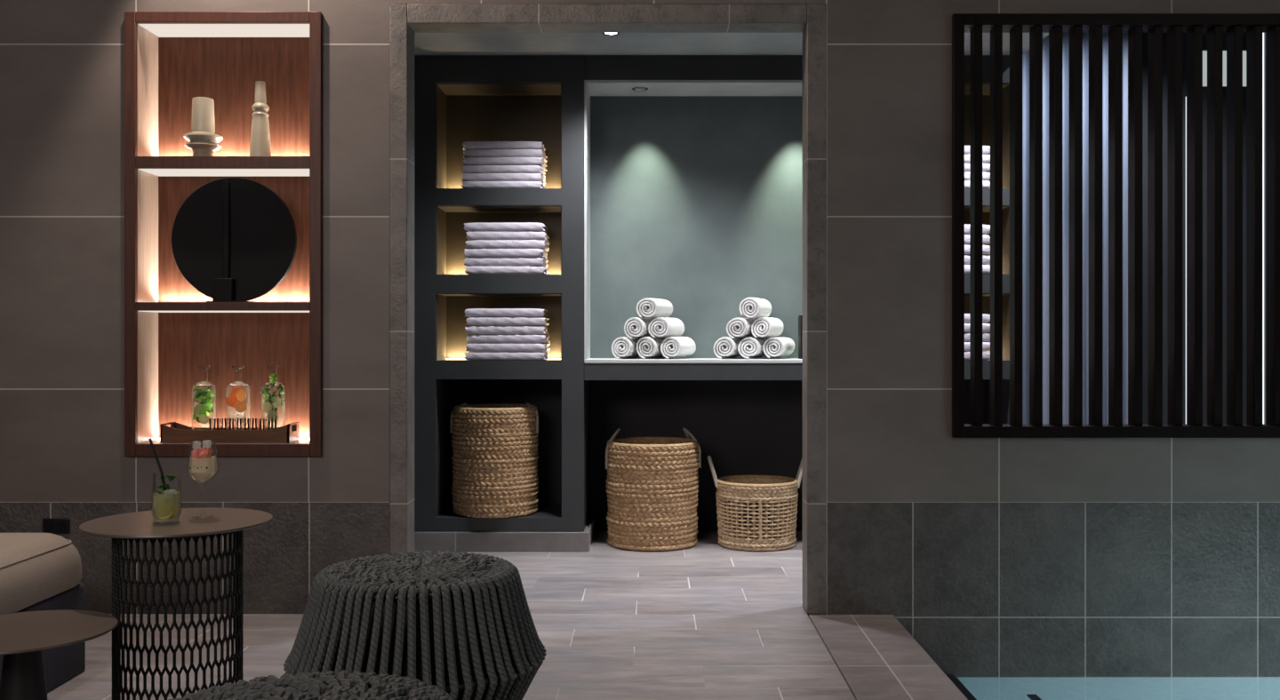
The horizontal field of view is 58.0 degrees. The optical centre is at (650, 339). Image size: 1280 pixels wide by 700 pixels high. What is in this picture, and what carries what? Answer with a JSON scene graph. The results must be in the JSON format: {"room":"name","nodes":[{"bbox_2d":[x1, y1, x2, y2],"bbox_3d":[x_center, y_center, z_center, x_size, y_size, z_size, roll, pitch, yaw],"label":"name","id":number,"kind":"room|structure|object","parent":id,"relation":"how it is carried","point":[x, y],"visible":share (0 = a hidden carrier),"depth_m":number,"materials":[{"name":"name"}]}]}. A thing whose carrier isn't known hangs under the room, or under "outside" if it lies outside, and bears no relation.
{"room":"indoor pool spa","nodes":[
{"label":"indoor pool spa","id":0,"kind":"room"},
{"bbox_2d":[47,531,855,699],"bbox_3d":[0.450,1.027,2.090,7.500,0.150,7.380,0,0,0],"label":"floor","id":1,"kind":"structure","parent":0,"point":[705,620],"depth_m":3.73,"materials":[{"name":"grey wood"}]},
{"bbox_2d":[0,533,85,692],"bbox_3d":[-2.179,0.748,2.355,1.142,0.401,2.010,0,0,0],"label":"sofa","id":2,"kind":"object","parent":1,"relation":"on","point":[39,572],"visible":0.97,"depth_m":3.12,"materials":[{"name":"fabric"}]},
{"bbox_2d":[0,609,118,699],"bbox_3d":[-1.347,0.788,2.480,0.370,0.328,0.370,0,0,0],"label":"table","id":3,"kind":"object","parent":1,"relation":"on","point":[24,636],"visible":1,"depth_m":2.46,"materials":[{"name":"brown wood"}]},
{"bbox_2d":[78,507,272,699],"bbox_3d":[-1.176,0.702,2.880,0.447,0.499,0.447,0,0,0],"label":"side table","id":4,"kind":"object","parent":1,"relation":"on","point":[195,524],"visible":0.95,"depth_m":2.76,"materials":[{"name":"brown metal"}]},
{"bbox_2d":[148,438,180,519],"bbox_3d":[-1.198,0.348,2.860,0.070,0.207,0.070,0,0,43],"label":"glass","id":5,"kind":"object","parent":4,"relation":"on","point":[166,505],"visible":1,"depth_m":2.84,"materials":[{"name":"green glass"}]},
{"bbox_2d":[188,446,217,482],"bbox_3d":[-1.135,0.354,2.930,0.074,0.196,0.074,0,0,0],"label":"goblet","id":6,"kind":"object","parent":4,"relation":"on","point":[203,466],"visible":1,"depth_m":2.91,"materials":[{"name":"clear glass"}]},
{"bbox_2d":[172,670,455,699],"bbox_3d":[-0.516,0.742,1.690,0.613,0.416,0.613,0,0,-31],"label":"pouf","id":7,"kind":"object","parent":1,"relation":"on","point":[356,685],"visible":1,"depth_m":1.79,"materials":[{"name":"black fabric"}]},
{"bbox_2d":[283,550,546,699],"bbox_3d":[-0.558,0.742,2.770,0.613,0.416,0.613,0,0,18],"label":"pouf","id":8,"kind":"object","parent":1,"relation":"on","point":[461,625],"visible":0.98,"depth_m":2.58,"materials":[{"name":"black fabric"}]},
{"bbox_2d":[605,427,701,551],"bbox_3d":[0.007,0.682,5.370,0.439,0.538,0.439,0,0,36],"label":"woven basket","id":9,"kind":"object","parent":1,"relation":"on","point":[652,491],"visible":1,"depth_m":5.20,"materials":[{"name":"wicker"}]},
{"bbox_2d":[584,55,802,531],"bbox_3d":[0.327,-0.161,5.458,1.249,2.226,0.564,0,0,0],"label":"display niche","id":10,"kind":"object","parent":1,"relation":"on","point":[693,180],"visible":0.57,"depth_m":5.47,"materials":[{"name":"grey paint"}]},
{"bbox_2d":[611,336,639,359],"bbox_3d":[-0.094,0.040,5.323,0.094,0.104,0.243,0,0,20],"label":"rolled towel","id":11,"kind":"object","parent":10,"relation":"on","point":[622,348],"visible":0.77,"depth_m":5.22,"materials":[{"name":"white fabric"}]},
{"bbox_2d":[624,317,653,339],"bbox_3d":[-0.037,-0.050,5.324,0.097,0.100,0.243,0,0,20],"label":"rolled towel","id":12,"kind":"object","parent":11,"relation":"on","point":[635,328],"visible":0.82,"depth_m":5.22,"materials":[{"name":"white fabric"}]},
{"bbox_2d":[632,87,647,90],"bbox_3d":[-0.049,-1.149,5.300,0.076,0.004,0.076,0,0,0],"label":"recessed light","id":13,"kind":"object","parent":10,"relation":"attached to","point":[633,88],"visible":1,"depth_m":5.29,"materials":[{"name":"metal"}]},
{"bbox_2d":[636,336,664,359],"bbox_3d":[0.018,0.039,5.323,0.094,0.103,0.243,0,0,20],"label":"rolled towel","id":14,"kind":"object","parent":10,"relation":"on","point":[647,348],"visible":0.79,"depth_m":5.22,"materials":[{"name":"white fabric"}]},
{"bbox_2d":[648,317,684,338],"bbox_3d":[0.075,-0.053,5.324,0.100,0.096,0.243,-1,0,20],"label":"rolled towel","id":15,"kind":"object","parent":14,"relation":"on","point":[659,327],"visible":1,"depth_m":5.22,"materials":[{"name":"white fabric"}]},
{"bbox_2d":[636,298,672,319],"bbox_3d":[0.021,-0.142,5.324,0.100,0.091,0.243,0,0,20],"label":"rolled towel","id":16,"kind":"object","parent":15,"relation":"on","point":[652,308],"visible":1,"depth_m":5.23,"materials":[{"name":"white fabric"}]},
{"bbox_2d":[660,336,695,359],"bbox_3d":[0.129,0.039,5.323,0.094,0.102,0.243,0,0,20],"label":"rolled towel","id":17,"kind":"object","parent":10,"relation":"on","point":[672,348],"visible":1,"depth_m":5.23,"materials":[{"name":"white fabric"}]},
{"bbox_2d":[713,336,743,359],"bbox_3d":[0.369,0.039,5.323,0.098,0.100,0.243,0,0,20],"label":"rolled towel","id":18,"kind":"object","parent":10,"relation":"on","point":[724,348],"visible":0.83,"depth_m":5.22,"materials":[{"name":"white fabric"}]},
{"bbox_2d":[726,318,755,338],"bbox_3d":[0.426,-0.051,5.324,0.099,0.097,0.243,0,0,20],"label":"rolled towel","id":19,"kind":"object","parent":18,"relation":"on","point":[736,328],"visible":0.85,"depth_m":5.22,"materials":[{"name":"white fabric"}]},
{"bbox_2d":[737,337,767,359],"bbox_3d":[0.481,0.040,5.323,0.097,0.100,0.243,0,0,20],"label":"rolled towel","id":20,"kind":"object","parent":10,"relation":"on","point":[748,348],"visible":0.9,"depth_m":5.22,"materials":[{"name":"white fabric"}]},
{"bbox_2d":[762,337,795,358],"bbox_3d":[0.592,0.038,5.324,0.099,0.096,0.243,0,0,20],"label":"rolled towel","id":21,"kind":"object","parent":10,"relation":"on","point":[773,348],"visible":1,"depth_m":5.23,"materials":[{"name":"white fabric"}]},
{"bbox_2d":[751,317,783,338],"bbox_3d":[0.538,-0.053,5.324,0.098,0.094,0.243,0,0,20],"label":"rolled towel","id":22,"kind":"object","parent":21,"relation":"on","point":[763,327],"visible":1,"depth_m":5.23,"materials":[{"name":"white fabric"}]},
{"bbox_2d":[739,297,771,318],"bbox_3d":[0.485,-0.144,5.324,0.097,0.094,0.243,0,0,20],"label":"rolled towel","id":23,"kind":"object","parent":22,"relation":"on","point":[751,308],"visible":1,"depth_m":5.22,"materials":[{"name":"white fabric"}]},
{"bbox_2d":[798,313,802,359],"bbox_3d":[0.729,-0.013,5.270,0.100,0.205,0.100,0,0,0],"label":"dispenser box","id":24,"kind":"object","parent":10,"relation":"on","point":[800,316],"visible":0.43,"depth_m":5.24,"materials":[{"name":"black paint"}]},
{"bbox_2d":[707,456,802,551],"bbox_3d":[0.492,0.745,5.346,0.383,0.413,0.382,0,0,-41],"label":"basket","id":25,"kind":"object","parent":1,"relation":"on","point":[753,489],"visible":1,"depth_m":5.21,"materials":[{"name":"wicker"}]},
{"bbox_2d":[808,615,967,699],"bbox_3d":[0.694,1.027,1.200,0.292,0.150,5.600,0,0,0],"label":"ledge","id":26,"kind":"structure","parent":1,"relation":"attached to","point":[877,659],"depth_m":3.43,"materials":[{"name":"tile"}]},
{"bbox_2d":[964,55,1009,424],"bbox_3d":[1.305,-0.161,5.460,0.703,2.226,0.560,0,0,0],"label":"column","id":27,"kind":"structure","parent":1,"relation":"on","point":[986,59],"depth_m":5.25,"materials":[{"name":"grey paint"}]},
{"bbox_2d":[964,264,990,274],"bbox_3d":[1.356,-0.314,5.294,0.363,0.046,0.226,0,0,0],"label":"folded towel","id":28,"kind":"object","parent":27,"relation":"on","point":[986,268],"visible":0.09,"depth_m":5.19,"materials":[{"name":"white fabric"}]},
{"bbox_2d":[964,255,990,264],"bbox_3d":[1.356,-0.359,5.300,0.362,0.046,0.226,0,0,-1],"label":"folded towel","id":29,"kind":"object","parent":28,"relation":"on","point":[986,259],"visible":0.06,"depth_m":5.19,"materials":[{"name":"white fabric"}]},
{"bbox_2d":[964,244,990,255],"bbox_3d":[1.352,-0.405,5.296,0.363,0.046,0.226,0,0,0],"label":"folded towel","id":30,"kind":"object","parent":29,"relation":"on","point":[986,249],"visible":0.14,"depth_m":5.19,"materials":[{"name":"white fabric"}]},
{"bbox_2d":[964,234,990,244],"bbox_3d":[1.350,-0.450,5.297,0.363,0.046,0.226,0,0,1],"label":"folded towel","id":31,"kind":"object","parent":30,"relation":"on","point":[986,238],"visible":0.11,"depth_m":5.19,"materials":[{"name":"white fabric"}]},
{"bbox_2d":[964,224,990,234],"bbox_3d":[1.349,-0.496,5.294,0.364,0.046,0.226,0,0,0],"label":"folded towel","id":32,"kind":"object","parent":31,"relation":"on","point":[986,228],"visible":0.11,"depth_m":5.19,"materials":[{"name":"white fabric"}]},
{"bbox_2d":[964,351,990,360],"bbox_3d":[1.351,0.074,5.296,0.362,0.043,0.226,0,0,0],"label":"folded towel","id":33,"kind":"object","parent":27,"relation":"on","point":[986,356],"visible":0.11,"depth_m":5.19,"materials":[{"name":"white fabric"}]},
{"bbox_2d":[964,342,990,351],"bbox_3d":[1.359,0.032,5.295,0.364,0.043,0.225,0,0,0],"label":"folded towel","id":34,"kind":"object","parent":33,"relation":"on","point":[986,346],"visible":0.09,"depth_m":5.19,"materials":[{"name":"white fabric"}]},
{"bbox_2d":[964,332,990,342],"bbox_3d":[1.355,-0.010,5.299,0.361,0.043,0.226,0,0,-1],"label":"folded towel","id":35,"kind":"object","parent":34,"relation":"on","point":[986,337],"visible":0.12,"depth_m":5.19,"materials":[{"name":"white fabric"}]},
{"bbox_2d":[964,323,990,332],"bbox_3d":[1.359,-0.052,5.296,0.363,0.043,0.226,0,0,0],"label":"folded towel","id":36,"kind":"object","parent":35,"relation":"on","point":[986,327],"visible":0.12,"depth_m":5.19,"materials":[{"name":"white fabric"}]},
{"bbox_2d":[964,313,990,323],"bbox_3d":[1.352,-0.095,5.300,0.364,0.043,0.226,0,0,-1],"label":"folded towel","id":37,"kind":"object","parent":36,"relation":"on","point":[986,318],"visible":0.15,"depth_m":5.19,"materials":[{"name":"white fabric"}]},
{"bbox_2d":[964,180,990,188],"bbox_3d":[1.351,-0.697,5.298,0.361,0.040,0.225,0,0,1],"label":"folded towel","id":38,"kind":"object","parent":27,"relation":"on","point":[986,184],"visible":0.09,"depth_m":5.19,"materials":[{"name":"white fabric"}]},
{"bbox_2d":[964,171,990,181],"bbox_3d":[1.356,-0.736,5.299,0.362,0.040,0.226,0,0,0],"label":"folded towel","id":39,"kind":"object","parent":38,"relation":"on","point":[986,176],"visible":0.09,"depth_m":5.19,"materials":[{"name":"white fabric"}]},
{"bbox_2d":[964,162,990,172],"bbox_3d":[1.359,-0.775,5.296,0.360,0.039,0.225,0,0,0],"label":"folded towel","id":40,"kind":"object","parent":39,"relation":"on","point":[986,167],"visible":0.14,"depth_m":5.19,"materials":[{"name":"white fabric"}]},
{"bbox_2d":[964,154,990,163],"bbox_3d":[1.356,-0.814,5.298,0.364,0.040,0.225,0,0,0],"label":"folded towel","id":41,"kind":"object","parent":40,"relation":"on","point":[986,158],"visible":0.12,"depth_m":5.19,"materials":[{"name":"white fabric"}]},
{"bbox_2d":[964,145,990,154],"bbox_3d":[1.359,-0.853,5.300,0.362,0.040,0.225,0,0,0],"label":"folded towel","id":42,"kind":"object","parent":41,"relation":"on","point":[986,149],"visible":0.12,"depth_m":5.19,"materials":[{"name":"white fabric"}]},
{"bbox_2d":[0,0,1279,502],"bbox_3d":[0.450,-0.667,4.150,7.500,2.461,0.300,0,0,0],"label":"wall","id":43,"kind":"structure","parent":0,"point":[890,439],"depth_m":4.00,"materials":[{"name":"tile"}]},
{"bbox_2d":[42,519,69,534],"bbox_3d":[-2.055,0.646,3.994,0.090,0.052,0.012,0,0,0],"label":"wall socket","id":44,"kind":"object","parent":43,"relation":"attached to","point":[53,526],"visible":0.96,"depth_m":3.99,"materials":[{"name":"black plastic"}]},
{"bbox_2d":[44,521,54,531],"bbox_3d":[-2.076,0.646,3.989,0.034,0.034,0.003,0,0,0],"label":"outlet","id":45,"kind":"object","parent":44,"relation":"attached to","point":[49,526],"depth_m":3.99,"materials":[{"name":"black paint"}]},
{"bbox_2d":[56,521,65,531],"bbox_3d":[-2.034,0.646,3.989,0.034,0.034,0.003,0,0,0],"label":"outlet","id":46,"kind":"object","parent":44,"relation":"attached to","point":[60,526],"depth_m":3.99,"materials":[{"name":"black paint"}]},
{"bbox_2d":[124,11,322,456],"bbox_3d":[-1.475,-0.363,4.080,0.678,1.534,0.200,0,0,0],"label":"upper cabinet","id":47,"kind":"object","parent":43,"relation":"attached to","point":[172,59],"visible":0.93,"depth_m":4.17,"materials":[{"name":"brown wood"}]},
{"bbox_2d":[183,96,223,156],"bbox_3d":[-1.578,-0.741,4.075,0.132,0.216,0.132,0,0,0],"label":"vase","id":48,"kind":"object","parent":47,"relation":"on","point":[203,140],"visible":0.91,"depth_m":4.04,"materials":[{"name":"beige ceramic"}]},
{"bbox_2d":[136,302,309,311],"bbox_3d":[-1.476,-0.114,4.075,0.600,0.029,0.185,0,0,0],"label":"shelf","id":49,"kind":"object","parent":47,"relation":"attached to","point":[140,306],"depth_m":3.98,"materials":[{"name":"brown wood"}]},
{"bbox_2d":[136,156,309,168],"bbox_3d":[-1.476,-0.612,4.075,0.600,0.041,0.185,0,0,0],"label":"shelf","id":50,"kind":"object","parent":47,"relation":"attached to","point":[141,162],"depth_m":3.98,"materials":[{"name":"brown wood"}]},
{"bbox_2d":[160,422,299,443],"bbox_3d":[-1.481,0.328,4.075,0.448,0.066,0.116,0,0,0],"label":"serving tray","id":51,"kind":"object","parent":47,"relation":"on","point":[177,433],"visible":0.98,"depth_m":4.02,"materials":[{"name":"brown wood"}]},
{"bbox_2d":[192,365,215,423],"bbox_3d":[-1.584,0.208,4.097,0.083,0.236,0.083,0,0,0],"label":"glass bottle","id":52,"kind":"object","parent":51,"relation":"on","point":[201,415],"visible":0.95,"depth_m":4.08,"materials":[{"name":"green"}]},
{"bbox_2d":[208,418,215,430],"bbox_3d":[-1.532,0.301,4.041,0.023,0.050,0.023,0,0,0],"label":"shot glass","id":53,"kind":"object","parent":51,"relation":"on","point":[209,419],"visible":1,"depth_m":4.04,"materials":[{"name":"white"}]},
{"bbox_2d":[216,418,223,430],"bbox_3d":[-1.506,0.301,4.041,0.023,0.050,0.023,0,0,0],"label":"shot glass","id":54,"kind":"object","parent":51,"relation":"on","point":[217,419],"visible":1,"depth_m":4.04,"materials":[{"name":"white"}]},
{"bbox_2d":[224,418,231,430],"bbox_3d":[-1.479,0.301,4.041,0.023,0.050,0.023,0,0,0],"label":"shot glass","id":55,"kind":"object","parent":51,"relation":"on","point":[224,419],"visible":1,"depth_m":4.04,"materials":[{"name":"white"}]},
{"bbox_2d":[232,418,239,430],"bbox_3d":[-1.452,0.301,4.041,0.023,0.050,0.023,0,0,0],"label":"shot glass","id":56,"kind":"object","parent":51,"relation":"on","point":[232,419],"visible":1,"depth_m":4.04,"materials":[{"name":"white"}]},
{"bbox_2d":[225,365,247,412],"bbox_3d":[-1.462,0.208,4.097,0.083,0.236,0.083,0,0,0],"label":"glass bottle","id":57,"kind":"object","parent":51,"relation":"on","point":[238,393],"visible":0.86,"depth_m":4.08,"materials":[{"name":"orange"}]},
{"bbox_2d":[240,418,246,430],"bbox_3d":[-1.425,0.301,4.041,0.023,0.050,0.023,0,0,0],"label":"shot glass","id":58,"kind":"object","parent":51,"relation":"on","point":[240,419],"visible":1,"depth_m":4.04,"materials":[{"name":"white"}]},
{"bbox_2d":[247,418,254,430],"bbox_3d":[-1.399,0.301,4.041,0.023,0.050,0.023,0,0,0],"label":"shot glass","id":59,"kind":"object","parent":51,"relation":"on","point":[247,419],"visible":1,"depth_m":4.04,"materials":[{"name":"white"}]},
{"bbox_2d":[255,418,261,430],"bbox_3d":[-1.372,0.301,4.041,0.023,0.050,0.023,0,0,0],"label":"shot glass","id":60,"kind":"object","parent":51,"relation":"on","point":[255,419],"visible":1,"depth_m":4.04,"materials":[{"name":"white"}]},
{"bbox_2d":[262,418,269,430],"bbox_3d":[-1.345,0.301,4.041,0.023,0.050,0.023,0,0,0],"label":"shot glass","id":61,"kind":"object","parent":51,"relation":"on","point":[262,419],"visible":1,"depth_m":4.04,"materials":[{"name":"white"}]},
{"bbox_2d":[260,365,284,428],"bbox_3d":[-1.339,0.208,4.097,0.085,0.236,0.083,0,0,0],"label":"glass bottle","id":62,"kind":"object","parent":51,"relation":"on","point":[275,402],"visible":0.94,"depth_m":4.08,"materials":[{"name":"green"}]},
{"bbox_2d":[171,177,296,302],"bbox_3d":[-1.462,-0.349,4.045,0.437,0.439,0.070,0,0,0],"label":"disc sculpture","id":63,"kind":"object","parent":47,"relation":"on","point":[234,239],"visible":0.96,"depth_m":4.05,"materials":[{"name":"black paint"}]},
{"bbox_2d":[249,80,271,156],"bbox_3d":[-1.376,-0.771,4.075,0.075,0.276,0.075,0,0,0],"label":"vase","id":64,"kind":"object","parent":47,"relation":"on","point":[260,146],"visible":0.94,"depth_m":4.05,"materials":[{"name":"beige ceramic"}]},
{"bbox_2d":[389,3,826,614],"bbox_3d":[-0.148,-0.105,4.064,1.514,2.115,0.128,0,0,0],"label":"trim","id":65,"kind":"structure","parent":43,"relation":"attached to","point":[405,20],"depth_m":4.00,"materials":[{"name":"stone"}]},
{"bbox_2d":[0,502,1279,675],"bbox_3d":[0.450,0.875,4.150,7.500,0.624,0.300,0,0,0],"label":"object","id":66,"kind":"structure","parent":43,"relation":"attached to","point":[983,588],"depth_m":4.00,"materials":[{"name":"tile"}]},
{"bbox_2d":[952,13,1279,438],"bbox_3d":[1.702,-0.392,4.024,1.320,1.461,0.103,0,0,0],"label":"slatted screen","id":67,"kind":"object","parent":43,"relation":"attached to","point":[1155,25],"visible":1,"depth_m":3.98,"materials":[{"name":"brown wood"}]},
{"bbox_2d":[414,32,1048,55],"bbox_3d":[0.223,-1.325,4.954,2.885,0.100,1.652,0,0,0],"label":"ceiling","id":68,"kind":"structure","parent":0,"point":[425,44],"depth_m":4.97,"materials":[{"name":"grey paint"}]},
{"bbox_2d":[601,32,619,35],"bbox_3d":[-0.165,-1.273,4.800,0.076,0.004,0.076,0,0,0],"label":"recessed light","id":69,"kind":"object","parent":68,"relation":"in","point":[605,34],"visible":0.48,"depth_m":4.82,"materials":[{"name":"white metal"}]},
{"bbox_2d":[589,32,1246,515],"bbox_3d":[1.540,-0.408,5.830,5.320,2.720,0.100,0,0,0],"label":"wall","id":70,"kind":"structure","parent":0,"point":[1144,35],"depth_m":5.78,"materials":[{"name":"paint"}]},
{"bbox_2d":[414,515,594,551],"bbox_3d":[-0.698,0.908,5.424,0.845,0.088,0.512,0,0,0],"label":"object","id":71,"kind":"structure","parent":70,"relation":"attached to","point":[433,541],"depth_m":5.17,"materials":[{"name":"tile"}]},
{"bbox_2d":[414,55,590,531],"bbox_3d":[-0.709,-0.207,5.460,0.819,2.135,0.560,0,0,0],"label":"shelving unit","id":72,"kind":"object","parent":71,"relation":"on","point":[459,100],"depth_m":5.18,"materials":[{"name":"grey paint"}]},
{"bbox_2d":[450,402,539,518],"bbox_3d":[-0.718,0.547,5.345,0.404,0.506,0.403,0,0,-42],"label":"woven basket","id":73,"kind":"object","parent":72,"relation":"in","point":[495,457],"visible":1,"depth_m":5.18,"materials":[{"name":"wicker"}]},
{"bbox_2d":[461,181,544,188],"bbox_3d":[-0.669,-0.696,5.296,0.362,0.036,0.225,0,0,0],"label":"folded towel","id":74,"kind":"object","parent":72,"relation":"on","point":[465,184],"visible":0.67,"depth_m":5.19,"materials":[{"name":"white fabric"}]},
{"bbox_2d":[462,173,545,185],"bbox_3d":[-0.670,-0.732,5.298,0.363,0.036,0.224,0,0,0],"label":"folded towel","id":75,"kind":"object","parent":74,"relation":"on","point":[467,177],"visible":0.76,"depth_m":5.19,"materials":[{"name":"white fabric"}]},
{"bbox_2d":[461,165,545,178],"bbox_3d":[-0.669,-0.767,5.298,0.363,0.036,0.224,0,0,1],"label":"folded towel","id":76,"kind":"object","parent":75,"relation":"on","point":[466,169],"visible":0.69,"depth_m":5.19,"materials":[{"name":"white fabric"}]},
{"bbox_2d":[463,157,547,171],"bbox_3d":[-0.664,-0.803,5.295,0.362,0.036,0.224,0,0,1],"label":"folded towel","id":77,"kind":"object","parent":76,"relation":"on","point":[468,161],"visible":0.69,"depth_m":5.19,"materials":[{"name":"white fabric"}]},
{"bbox_2d":[463,149,547,163],"bbox_3d":[-0.665,-0.839,5.300,0.363,0.036,0.225,0,0,1],"label":"folded towel","id":78,"kind":"object","parent":77,"relation":"on","point":[469,153],"visible":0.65,"depth_m":5.19,"materials":[{"name":"white fabric"}]},
{"bbox_2d":[462,141,545,154],"bbox_3d":[-0.670,-0.875,5.299,0.364,0.036,0.224,0,0,-1],"label":"folded towel","id":79,"kind":"object","parent":78,"relation":"on","point":[467,145],"visible":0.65,"depth_m":5.19,"materials":[{"name":"white fabric"}]},
{"bbox_2d":[464,352,548,360],"bbox_3d":[-0.654,0.076,5.297,0.362,0.040,0.225,0,0,0],"label":"folded towel","id":80,"kind":"object","parent":72,"relation":"on","point":[471,356],"visible":0.91,"depth_m":5.19,"materials":[{"name":"white fabric"}]},
{"bbox_2d":[465,343,550,351],"bbox_3d":[-0.654,0.037,5.297,0.364,0.040,0.225,0,0,0],"label":"folded towel","id":81,"kind":"object","parent":80,"relation":"on","point":[475,347],"visible":1,"depth_m":5.19,"materials":[{"name":"white fabric"}]},
{"bbox_2d":[466,334,550,343],"bbox_3d":[-0.651,-0.003,5.299,0.363,0.040,0.225,0,0,0],"label":"folded towel","id":82,"kind":"object","parent":81,"relation":"on","point":[484,338],"visible":0.94,"depth_m":5.19,"materials":[{"name":"white fabric"}]},
{"bbox_2d":[464,326,548,335],"bbox_3d":[-0.656,-0.042,5.298,0.364,0.040,0.225,0,0,-1],"label":"folded towel","id":83,"kind":"object","parent":82,"relation":"on","point":[469,330],"visible":0.98,"depth_m":5.19,"materials":[{"name":"white fabric"}]},
{"bbox_2d":[465,317,549,326],"bbox_3d":[-0.654,-0.081,5.296,0.364,0.040,0.225,0,0,-1],"label":"folded towel","id":84,"kind":"object","parent":83,"relation":"on","point":[471,321],"visible":0.98,"depth_m":5.19,"materials":[{"name":"white fabric"}]},
{"bbox_2d":[464,308,547,317],"bbox_3d":[-0.661,-0.120,5.297,0.364,0.040,0.225,0,0,0],"label":"folded towel","id":85,"kind":"object","parent":84,"relation":"on","point":[471,312],"visible":0.91,"depth_m":5.19,"materials":[{"name":"white fabric"}]},
{"bbox_2d":[464,265,548,274],"bbox_3d":[-0.654,-0.311,5.297,0.364,0.040,0.226,0,0,-1],"label":"folded towel","id":86,"kind":"object","parent":72,"relation":"on","point":[479,269],"visible":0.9,"depth_m":5.19,"materials":[{"name":"white fabric"}]},
{"bbox_2d":[464,257,547,268],"bbox_3d":[-0.658,-0.350,5.299,0.364,0.040,0.225,0,0,0],"label":"folded towel","id":87,"kind":"object","parent":86,"relation":"on","point":[468,261],"visible":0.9,"depth_m":5.19,"materials":[{"name":"white fabric"}]},
{"bbox_2d":[464,248,547,259],"bbox_3d":[-0.658,-0.389,5.295,0.362,0.040,0.225,0,0,0],"label":"folded towel","id":88,"kind":"object","parent":87,"relation":"on","point":[468,252],"visible":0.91,"depth_m":5.19,"materials":[{"name":"white fabric"}]},
{"bbox_2d":[465,240,549,251],"bbox_3d":[-0.650,-0.428,5.296,0.363,0.040,0.225,0,0,0],"label":"folded towel","id":89,"kind":"object","parent":88,"relation":"on","point":[541,244],"visible":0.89,"depth_m":5.19,"materials":[{"name":"white fabric"}]},
{"bbox_2d":[465,231,549,243],"bbox_3d":[-0.652,-0.468,5.297,0.362,0.040,0.225,0,0,0],"label":"folded towel","id":90,"kind":"object","parent":89,"relation":"on","point":[476,235],"visible":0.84,"depth_m":5.19,"materials":[{"name":"white fabric"}]},
{"bbox_2d":[464,222,547,234],"bbox_3d":[-0.658,-0.507,5.295,0.364,0.040,0.225,0,0,1],"label":"folded towel","id":91,"kind":"object","parent":90,"relation":"on","point":[483,226],"visible":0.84,"depth_m":5.19,"materials":[{"name":"white fabric"}]},
{"bbox_2d":[1185,96,1187,424],"bbox_3d":[2.682,-0.258,5.795,0.012,1.920,0.023,0,0,0],"label":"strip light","id":92,"kind":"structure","parent":70,"relation":"in","point":[1187,96],"depth_m":5.79,"materials":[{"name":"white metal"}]},
{"bbox_2d":[1202,50,1246,87],"bbox_3d":[2.881,-1.355,5.795,0.249,0.185,0.023,0,0,0],"label":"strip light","id":93,"kind":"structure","parent":70,"relation":"in","point":[1204,52],"depth_m":5.80,"materials":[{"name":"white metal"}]},
{"bbox_2d":[1262,32,1265,424],"bbox_3d":[3.068,-0.423,5.795,0.019,2.250,0.023,0,0,0],"label":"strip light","id":94,"kind":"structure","parent":70,"relation":"in","point":[1263,34],"depth_m":5.80,"materials":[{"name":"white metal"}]},
{"bbox_2d":[955,675,1279,699],"bbox_3d":[2.626,1.164,1.200,3.148,0.001,5.600,0,0,0],"label":"pool water","id":95,"kind":"object","parent":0,"point":[981,687],"visible":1,"depth_m":3.88,"materials":[{"name":"blue liquid"}]},
{"bbox_3d":[2.932,-1.818,4.954,2.535,0.100,1.652,0,0,0],"label":"ceiling","id":96,"kind":"structure","parent":0,"visible":0},
{"bbox_2d":[1022,32,1127,424],"bbox_3d":[2.035,-0.415,5.600,0.730,2.704,0.120,0,0,0],"label":"curtain","id":97,"kind":"object","parent":96,"relation":"hanging from","point":[1065,36],"visible":0.16,"depth_m":5.62,"materials":[{"name":"grey fabric"}]},
{"bbox_3d":[2.495,1.744,1.250,3.410,1.115,5.700,0,0,0],"label":"trim","id":98,"kind":"structure","parent":0,"visible":0},
{"bbox_2d":[945,674,976,699],"bbox_3d":[0.921,1.192,1.200,0.262,0.064,5.600,0,0,0],"label":"trim","id":99,"kind":"structure","parent":98,"relation":"attached to","point":[968,695],"depth_m":3.85,"materials":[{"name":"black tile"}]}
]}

